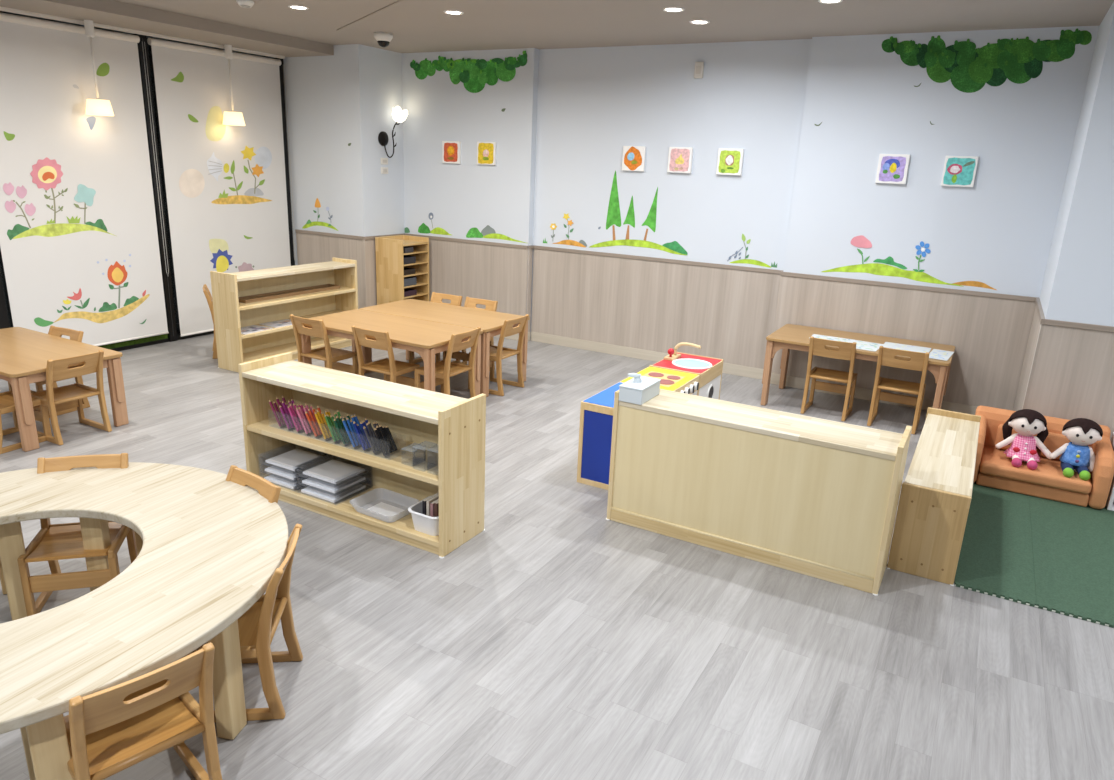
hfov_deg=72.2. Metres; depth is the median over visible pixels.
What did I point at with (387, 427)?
pencil
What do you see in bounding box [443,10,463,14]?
recessed light
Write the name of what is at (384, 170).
switch plate
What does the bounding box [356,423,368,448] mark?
pencil
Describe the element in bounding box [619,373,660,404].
box
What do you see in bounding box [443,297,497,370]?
child chair
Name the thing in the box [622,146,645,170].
picture
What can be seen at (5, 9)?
trim
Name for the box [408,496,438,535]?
storage basket
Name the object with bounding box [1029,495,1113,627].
foam mat
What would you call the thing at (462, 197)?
wall
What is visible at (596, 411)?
base cabinet
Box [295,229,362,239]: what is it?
trim
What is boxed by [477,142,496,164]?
picture
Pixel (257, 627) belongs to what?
child chair
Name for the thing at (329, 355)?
child chair
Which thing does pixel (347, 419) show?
pencil
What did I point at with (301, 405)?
pencil
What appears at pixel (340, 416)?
pencil
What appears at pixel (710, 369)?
sink
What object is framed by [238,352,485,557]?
shelf
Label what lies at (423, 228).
mural
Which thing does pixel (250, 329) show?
magazine
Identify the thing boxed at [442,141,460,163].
picture
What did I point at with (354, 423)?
pencil
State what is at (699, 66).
wall sensor
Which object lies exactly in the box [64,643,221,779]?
child chair
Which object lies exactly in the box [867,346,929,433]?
child chair
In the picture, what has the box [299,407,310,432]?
pencil
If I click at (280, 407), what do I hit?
pencil
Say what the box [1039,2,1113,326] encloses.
wall
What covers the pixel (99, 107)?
pendant lamp
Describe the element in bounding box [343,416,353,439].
pencil
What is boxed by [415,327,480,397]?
child chair
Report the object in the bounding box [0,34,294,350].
window
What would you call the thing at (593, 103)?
wall
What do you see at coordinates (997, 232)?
wall
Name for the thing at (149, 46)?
window pane
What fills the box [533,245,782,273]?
trim
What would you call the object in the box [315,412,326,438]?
pencil
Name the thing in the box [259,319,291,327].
magazine
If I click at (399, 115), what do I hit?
wall sconce
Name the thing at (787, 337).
desk
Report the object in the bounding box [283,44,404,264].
wall
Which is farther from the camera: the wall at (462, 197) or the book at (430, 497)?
the wall at (462, 197)
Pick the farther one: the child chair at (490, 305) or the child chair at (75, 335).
the child chair at (490, 305)
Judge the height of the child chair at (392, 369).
0.567 m
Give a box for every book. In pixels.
[422,492,438,514]
[426,494,438,515]
[430,499,438,516]
[434,501,438,516]
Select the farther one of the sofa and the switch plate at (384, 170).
the switch plate at (384, 170)
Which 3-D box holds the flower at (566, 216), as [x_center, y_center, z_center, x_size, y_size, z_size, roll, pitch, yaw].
[0.099,-1.473,6.881,0.118,0.230,0.001,11,19,28]
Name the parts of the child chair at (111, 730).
seat rail, post, seat, backrest, rail, leg, seat rail, post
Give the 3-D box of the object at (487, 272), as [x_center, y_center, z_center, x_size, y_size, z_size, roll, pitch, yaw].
[-0.917,-1.050,7.495,1.460,0.785,0.012,11,19,28]
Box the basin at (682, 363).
[672,358,711,368]
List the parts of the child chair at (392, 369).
post, backrest, rail, seat rail, post, seat, seat rail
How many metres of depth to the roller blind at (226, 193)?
6.83 m
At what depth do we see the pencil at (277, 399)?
3.75 m
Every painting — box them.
[444,143,457,161]
[718,150,739,172]
[879,156,905,181]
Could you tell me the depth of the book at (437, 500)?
3.33 m
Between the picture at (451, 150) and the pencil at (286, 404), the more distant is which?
the picture at (451, 150)
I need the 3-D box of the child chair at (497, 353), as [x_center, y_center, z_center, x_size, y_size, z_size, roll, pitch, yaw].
[-0.432,-0.282,5.673,0.340,0.567,0.305,11,19,28]
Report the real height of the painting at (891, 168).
0.174 m
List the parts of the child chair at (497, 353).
seat rail, leg, post, seat, seat rail, rail, backrest, post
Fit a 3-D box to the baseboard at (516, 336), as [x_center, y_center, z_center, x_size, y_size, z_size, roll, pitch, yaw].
[-0.936,-0.631,7.618,1.460,0.090,0.016,11,19,28]
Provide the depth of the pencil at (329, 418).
3.56 m
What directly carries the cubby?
on the foam mat at (1073, 545)
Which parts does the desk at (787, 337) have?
leg, leg, leg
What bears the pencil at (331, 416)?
in the rack
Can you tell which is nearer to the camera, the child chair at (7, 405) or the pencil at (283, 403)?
the pencil at (283, 403)
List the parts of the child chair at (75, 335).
leg, post, seat rail, backrest, post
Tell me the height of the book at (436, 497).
0.142 m
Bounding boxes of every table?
[0,327,128,451]
[0,462,288,779]
[300,309,482,397]
[360,299,529,396]
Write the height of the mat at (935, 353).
0.001 m
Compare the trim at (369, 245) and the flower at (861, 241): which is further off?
the trim at (369, 245)
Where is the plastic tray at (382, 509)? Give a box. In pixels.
[352,502,405,518]
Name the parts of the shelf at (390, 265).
panel, panel, panel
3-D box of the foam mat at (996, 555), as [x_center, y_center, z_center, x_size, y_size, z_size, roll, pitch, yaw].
[2.236,0.649,3.886,0.299,0.011,1.745,11,19,28]
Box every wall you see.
[0,11,273,57]
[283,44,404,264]
[402,48,538,323]
[530,39,811,339]
[783,26,1098,297]
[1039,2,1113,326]
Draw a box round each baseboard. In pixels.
[494,333,518,340]
[531,331,762,379]
[770,373,976,414]
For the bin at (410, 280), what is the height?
0.072 m
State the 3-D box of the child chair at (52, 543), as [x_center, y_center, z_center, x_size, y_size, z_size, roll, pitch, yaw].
[-1.776,0.532,2.847,0.305,0.502,0.340,-2,17,-16]
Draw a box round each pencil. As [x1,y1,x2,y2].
[269,400,281,426]
[273,400,284,425]
[276,397,285,424]
[279,405,289,428]
[282,400,293,427]
[285,402,294,426]
[288,406,299,430]
[290,404,301,429]
[293,403,303,428]
[296,407,307,433]
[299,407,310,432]
[300,403,309,426]
[305,403,315,429]
[305,411,317,436]
[308,408,320,434]
[312,407,321,433]
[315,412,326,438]
[317,410,329,437]
[321,411,331,436]
[325,414,335,441]
[327,414,338,440]
[330,414,340,439]
[334,419,345,443]
[336,416,348,442]
[340,416,350,441]
[342,418,355,446]
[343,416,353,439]
[346,418,358,445]
[350,419,360,444]
[353,421,365,449]
[354,414,366,441]
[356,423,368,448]
[360,421,370,447]
[363,426,375,452]
[366,423,378,451]
[368,421,380,450]
[374,427,385,455]
[376,425,388,454]
[379,424,391,452]
[382,426,394,451]
[386,425,397,450]
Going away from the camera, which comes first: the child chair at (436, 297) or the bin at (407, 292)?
the child chair at (436, 297)
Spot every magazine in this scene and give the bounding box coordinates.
[241,325,272,334]
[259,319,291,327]
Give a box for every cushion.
[980,446,1091,493]
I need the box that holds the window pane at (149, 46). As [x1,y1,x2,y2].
[0,38,178,327]
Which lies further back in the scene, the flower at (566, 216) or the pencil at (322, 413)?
the flower at (566, 216)
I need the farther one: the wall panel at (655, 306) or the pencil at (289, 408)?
the wall panel at (655, 306)
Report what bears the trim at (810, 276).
attached to the wall at (997, 232)
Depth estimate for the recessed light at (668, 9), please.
4.72 m
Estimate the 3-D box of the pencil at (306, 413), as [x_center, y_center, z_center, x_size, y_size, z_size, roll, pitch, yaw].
[-1.158,0.159,3.601,0.066,0.119,0.014,10,18,23]
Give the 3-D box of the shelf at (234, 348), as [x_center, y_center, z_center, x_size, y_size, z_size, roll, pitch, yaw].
[-2.206,-0.657,6.351,0.289,0.757,1.276,11,19,28]
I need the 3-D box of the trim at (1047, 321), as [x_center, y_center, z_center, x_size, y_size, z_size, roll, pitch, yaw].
[3.895,-0.165,3.751,2.576,0.030,0.020,11,19,28]
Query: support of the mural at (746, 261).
attached to the wall at (593, 103)
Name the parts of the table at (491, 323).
leg, leg, leg, leg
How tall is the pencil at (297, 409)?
0.124 m
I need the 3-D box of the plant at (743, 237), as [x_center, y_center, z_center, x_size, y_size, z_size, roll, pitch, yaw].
[1.468,-1.146,6.163,0.175,0.232,0.001,11,19,28]
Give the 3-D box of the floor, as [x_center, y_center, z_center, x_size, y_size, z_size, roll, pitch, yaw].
[-0.927,0.924,2.704,10.000,0.100,9.400,11,19,28]
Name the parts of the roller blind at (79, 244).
pull chain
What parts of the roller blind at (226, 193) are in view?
pull chain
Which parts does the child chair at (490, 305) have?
post, backrest, post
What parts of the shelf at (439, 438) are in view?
panel, panel, panel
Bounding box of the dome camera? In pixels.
[374,32,392,47]
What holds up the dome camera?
attached to the ceiling
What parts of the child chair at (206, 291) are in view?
backrest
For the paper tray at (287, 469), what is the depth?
3.80 m
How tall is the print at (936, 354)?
0.001 m
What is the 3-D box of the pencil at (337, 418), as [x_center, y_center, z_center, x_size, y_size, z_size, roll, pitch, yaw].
[-0.992,0.182,3.533,0.070,0.127,0.014,10,18,23]
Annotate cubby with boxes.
[1106,432,1113,510]
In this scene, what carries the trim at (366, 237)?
attached to the wall at (350, 95)
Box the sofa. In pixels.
[973,406,1113,508]
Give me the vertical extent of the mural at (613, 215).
0.673 m
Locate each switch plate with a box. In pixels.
[381,158,387,164]
[381,167,387,173]
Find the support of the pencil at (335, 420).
in the rack
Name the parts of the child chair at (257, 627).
seat rail, seat, seat rail, post, rail, backrest, post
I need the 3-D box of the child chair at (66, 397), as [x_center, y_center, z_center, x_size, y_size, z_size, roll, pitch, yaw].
[-2.846,0.016,4.437,0.340,0.502,0.305,11,19,28]
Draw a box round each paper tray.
[264,449,324,488]
[301,460,365,502]
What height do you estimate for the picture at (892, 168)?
0.200 m
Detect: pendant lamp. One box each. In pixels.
[84,20,113,115]
[223,45,244,125]
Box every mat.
[809,334,853,342]
[851,340,882,350]
[882,342,930,352]
[929,349,953,360]
[954,479,1035,606]
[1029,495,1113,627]
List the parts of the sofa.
arm, backrest, arm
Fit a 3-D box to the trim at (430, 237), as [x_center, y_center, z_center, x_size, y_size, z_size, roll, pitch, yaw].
[-0.903,-1.440,7.376,1.460,0.030,0.020,11,19,28]
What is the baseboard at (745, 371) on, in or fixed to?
attached to the wall at (593, 103)
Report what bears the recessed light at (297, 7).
in the ceiling
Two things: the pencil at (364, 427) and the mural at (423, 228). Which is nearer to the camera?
the pencil at (364, 427)
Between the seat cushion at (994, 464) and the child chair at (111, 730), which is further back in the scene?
the seat cushion at (994, 464)
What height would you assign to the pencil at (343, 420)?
0.131 m
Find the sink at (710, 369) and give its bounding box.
[649,342,723,399]
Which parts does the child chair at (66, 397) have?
seat rail, post, seat, backrest, rail, leg, seat rail, post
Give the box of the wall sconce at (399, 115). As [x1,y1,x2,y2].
[378,106,407,157]
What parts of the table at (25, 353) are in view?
leg, leg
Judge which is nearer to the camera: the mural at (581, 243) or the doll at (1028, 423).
the doll at (1028, 423)
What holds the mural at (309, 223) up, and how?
attached to the wall at (350, 95)
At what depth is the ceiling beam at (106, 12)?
5.71 m
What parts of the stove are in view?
burner, burner plate, burner, burner, rail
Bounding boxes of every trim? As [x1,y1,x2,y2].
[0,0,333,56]
[0,6,284,58]
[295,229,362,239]
[296,233,365,308]
[336,0,403,30]
[363,233,404,239]
[363,239,376,306]
[405,233,527,248]
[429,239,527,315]
[527,249,532,331]
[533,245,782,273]
[780,271,1037,301]
[1013,306,1043,410]
[1022,324,1041,408]
[1035,298,1044,323]
[1045,319,1113,331]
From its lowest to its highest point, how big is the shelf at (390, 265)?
0.895 m
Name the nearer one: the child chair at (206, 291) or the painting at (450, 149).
the child chair at (206, 291)
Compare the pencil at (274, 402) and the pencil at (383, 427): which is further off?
the pencil at (274, 402)
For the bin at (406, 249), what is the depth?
7.31 m
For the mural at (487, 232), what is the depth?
7.23 m
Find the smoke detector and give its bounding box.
[236,0,253,7]
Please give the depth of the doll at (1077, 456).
4.08 m
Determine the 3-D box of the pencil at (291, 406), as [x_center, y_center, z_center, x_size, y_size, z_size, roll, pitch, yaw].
[-1.256,0.129,3.675,0.070,0.128,0.014,10,18,25]
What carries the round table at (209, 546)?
on the floor
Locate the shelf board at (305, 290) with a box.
[238,284,339,302]
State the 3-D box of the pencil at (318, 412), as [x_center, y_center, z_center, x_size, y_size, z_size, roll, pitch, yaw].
[-1.099,0.159,3.591,0.072,0.131,0.014,11,18,26]
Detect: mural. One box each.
[302,198,337,230]
[405,213,450,234]
[410,51,526,92]
[466,225,525,242]
[543,213,586,246]
[590,170,687,254]
[727,234,776,267]
[822,235,995,289]
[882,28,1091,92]
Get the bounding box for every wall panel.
[531,249,780,368]
[771,276,1035,410]
[1025,324,1113,440]
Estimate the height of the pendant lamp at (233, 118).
0.650 m
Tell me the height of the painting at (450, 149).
0.174 m
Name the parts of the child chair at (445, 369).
leg, seat rail, leg, seat, post, seat rail, rail, backrest, post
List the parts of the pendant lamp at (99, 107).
cord, lamp shade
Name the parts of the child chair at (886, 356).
post, leg, rail, seat, backrest, post, leg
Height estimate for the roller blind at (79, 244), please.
2.387 m
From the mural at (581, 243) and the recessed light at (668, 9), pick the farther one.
the mural at (581, 243)
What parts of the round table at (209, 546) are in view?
leg, leg, leg, leg, leg, leg, leg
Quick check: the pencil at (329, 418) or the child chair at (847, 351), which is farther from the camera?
the child chair at (847, 351)
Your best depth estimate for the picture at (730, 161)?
6.02 m
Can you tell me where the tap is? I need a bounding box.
[664,342,700,360]
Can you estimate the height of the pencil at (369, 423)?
0.131 m
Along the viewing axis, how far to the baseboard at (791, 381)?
5.84 m
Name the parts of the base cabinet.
frame, panel, frame, panel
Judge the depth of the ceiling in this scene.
5.13 m
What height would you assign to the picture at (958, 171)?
0.200 m
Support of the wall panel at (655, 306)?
attached to the wall at (593, 103)
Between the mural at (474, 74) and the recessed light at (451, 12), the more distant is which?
the mural at (474, 74)
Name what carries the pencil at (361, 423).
in the rack
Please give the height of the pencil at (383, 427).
0.120 m
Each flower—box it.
[313,198,320,220]
[429,213,432,227]
[550,223,556,237]
[563,213,573,238]
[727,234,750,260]
[851,235,871,263]
[913,241,930,271]
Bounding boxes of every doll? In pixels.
[995,409,1050,469]
[1050,418,1102,480]
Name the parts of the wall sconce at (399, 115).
wall plate, curled arm, lamp shade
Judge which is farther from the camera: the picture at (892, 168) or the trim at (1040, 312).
the picture at (892, 168)
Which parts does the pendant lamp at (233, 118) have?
cord, lamp shade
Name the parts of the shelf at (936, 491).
panel, panel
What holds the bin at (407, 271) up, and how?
on the shelf at (390, 265)
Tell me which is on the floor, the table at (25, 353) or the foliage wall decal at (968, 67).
the table at (25, 353)
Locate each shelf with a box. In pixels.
[210,257,357,372]
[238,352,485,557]
[375,235,428,304]
[606,389,911,595]
[886,407,980,585]
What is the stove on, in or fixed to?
on the floor
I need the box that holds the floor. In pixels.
[0,323,1113,779]
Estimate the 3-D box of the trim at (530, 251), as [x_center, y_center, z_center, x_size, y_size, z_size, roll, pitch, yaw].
[-0.260,-0.930,7.184,0.012,0.785,0.060,11,19,28]
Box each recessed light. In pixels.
[288,5,308,9]
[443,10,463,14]
[663,7,684,11]
[689,20,709,24]
[818,0,842,3]
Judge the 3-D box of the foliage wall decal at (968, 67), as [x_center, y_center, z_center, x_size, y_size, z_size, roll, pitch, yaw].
[2.762,-2.153,5.026,1.217,0.369,0.014,11,19,28]
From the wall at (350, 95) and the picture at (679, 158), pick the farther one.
the wall at (350, 95)
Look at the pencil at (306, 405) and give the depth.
3.67 m
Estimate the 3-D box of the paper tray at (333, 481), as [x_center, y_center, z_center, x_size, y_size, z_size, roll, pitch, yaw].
[-1.083,0.425,3.721,0.260,0.138,0.250,11,19,28]
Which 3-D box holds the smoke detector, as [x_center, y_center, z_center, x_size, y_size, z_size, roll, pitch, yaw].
[-2.054,-2.546,5.037,0.110,0.040,0.110,11,19,28]
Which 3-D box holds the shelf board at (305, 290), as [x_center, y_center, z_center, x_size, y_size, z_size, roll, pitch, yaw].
[-2.220,-0.808,6.357,0.140,0.026,1.000,11,19,28]
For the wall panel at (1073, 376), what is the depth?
4.33 m
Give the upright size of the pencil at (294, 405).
0.125 m
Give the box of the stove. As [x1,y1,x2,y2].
[620,367,699,395]
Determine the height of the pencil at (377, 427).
0.128 m
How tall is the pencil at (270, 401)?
0.129 m
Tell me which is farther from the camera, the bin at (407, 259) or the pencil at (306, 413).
the bin at (407, 259)
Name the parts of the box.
lever, knob, lid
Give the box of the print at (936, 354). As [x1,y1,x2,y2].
[933,351,947,358]
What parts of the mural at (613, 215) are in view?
tree crown, tree crown, tree crown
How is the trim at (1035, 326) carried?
attached to the wall at (1078, 283)
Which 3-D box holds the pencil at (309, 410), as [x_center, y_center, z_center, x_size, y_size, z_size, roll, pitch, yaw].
[-1.149,0.151,3.619,0.069,0.126,0.014,11,19,27]
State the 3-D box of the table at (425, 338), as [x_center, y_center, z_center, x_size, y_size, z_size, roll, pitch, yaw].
[-1.182,-0.206,5.410,1.190,0.510,0.613,11,19,28]
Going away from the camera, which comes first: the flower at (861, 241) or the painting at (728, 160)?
the flower at (861, 241)
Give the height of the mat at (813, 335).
0.001 m
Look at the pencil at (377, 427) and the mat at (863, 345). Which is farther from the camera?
the mat at (863, 345)
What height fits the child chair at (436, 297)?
0.567 m
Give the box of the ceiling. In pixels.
[115,0,1113,52]
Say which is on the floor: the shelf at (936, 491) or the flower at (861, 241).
the shelf at (936, 491)
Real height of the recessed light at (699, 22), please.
0.010 m
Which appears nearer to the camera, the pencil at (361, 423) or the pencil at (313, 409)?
the pencil at (361, 423)
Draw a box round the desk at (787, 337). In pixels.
[761,324,954,408]
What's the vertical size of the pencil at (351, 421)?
0.115 m
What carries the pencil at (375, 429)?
in the rack
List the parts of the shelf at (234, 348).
panel, panel, panel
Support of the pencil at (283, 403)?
in the rack
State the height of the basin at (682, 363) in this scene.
0.005 m
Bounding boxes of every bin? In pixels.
[403,246,412,252]
[403,255,415,263]
[404,267,414,274]
[404,276,415,286]
[404,288,416,296]
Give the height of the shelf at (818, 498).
0.645 m
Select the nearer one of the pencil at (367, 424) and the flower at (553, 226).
the pencil at (367, 424)
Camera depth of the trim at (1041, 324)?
4.43 m
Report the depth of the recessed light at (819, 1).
4.33 m
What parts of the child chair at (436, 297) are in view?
leg, leg, backrest, post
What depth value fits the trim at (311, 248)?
7.46 m
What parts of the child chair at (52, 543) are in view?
leg, seat rail, post, seat, rail, backrest, leg, seat rail, post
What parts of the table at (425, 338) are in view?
leg, leg, leg, leg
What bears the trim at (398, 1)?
attached to the ceiling
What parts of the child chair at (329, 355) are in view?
post, backrest, rail, seat rail, post, seat, seat rail, leg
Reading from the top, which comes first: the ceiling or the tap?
the ceiling
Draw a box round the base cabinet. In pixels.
[577,382,622,489]
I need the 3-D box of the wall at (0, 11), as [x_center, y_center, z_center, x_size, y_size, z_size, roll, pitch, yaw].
[-3.342,-2.883,6.097,0.130,0.095,2.760,11,19,28]
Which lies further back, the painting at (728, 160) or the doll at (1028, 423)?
the painting at (728, 160)
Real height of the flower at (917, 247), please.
0.217 m
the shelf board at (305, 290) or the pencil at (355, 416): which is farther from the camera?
the shelf board at (305, 290)
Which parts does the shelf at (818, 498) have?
panel, rail, moulding, panel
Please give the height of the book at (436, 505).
0.142 m
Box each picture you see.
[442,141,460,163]
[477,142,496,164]
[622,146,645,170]
[667,147,692,172]
[716,148,743,175]
[875,154,909,183]
[941,156,978,186]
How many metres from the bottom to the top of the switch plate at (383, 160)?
0.060 m
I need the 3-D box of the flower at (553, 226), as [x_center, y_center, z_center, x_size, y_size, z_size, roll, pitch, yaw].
[-0.035,-1.438,6.969,0.076,0.161,0.001,11,19,28]
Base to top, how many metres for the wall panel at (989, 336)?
0.785 m
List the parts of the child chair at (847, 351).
post, leg, rail, backrest, seat, post, leg, seat rail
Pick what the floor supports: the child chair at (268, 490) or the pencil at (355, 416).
the child chair at (268, 490)
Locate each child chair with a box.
[0,390,51,453]
[8,325,89,417]
[17,453,137,616]
[31,350,111,444]
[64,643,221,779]
[182,523,302,722]
[203,284,217,358]
[226,465,280,502]
[290,314,357,374]
[351,325,419,386]
[409,292,461,363]
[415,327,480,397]
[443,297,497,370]
[468,314,528,395]
[800,336,856,420]
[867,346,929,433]
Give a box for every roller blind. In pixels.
[0,12,168,345]
[147,38,295,336]
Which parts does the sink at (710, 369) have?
frame, panel, panel, rail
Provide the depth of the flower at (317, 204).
7.44 m
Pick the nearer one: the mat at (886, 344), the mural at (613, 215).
the mat at (886, 344)
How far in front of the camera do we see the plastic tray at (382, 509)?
3.54 m
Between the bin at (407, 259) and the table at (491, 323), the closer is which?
the table at (491, 323)
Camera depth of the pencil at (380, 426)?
3.44 m
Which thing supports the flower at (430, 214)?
on the mural at (423, 228)
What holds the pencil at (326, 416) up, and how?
in the rack
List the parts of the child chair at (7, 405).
post, seat rail, leg, seat, seat rail, leg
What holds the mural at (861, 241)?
attached to the wall at (997, 232)
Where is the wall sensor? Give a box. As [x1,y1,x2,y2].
[694,62,703,77]

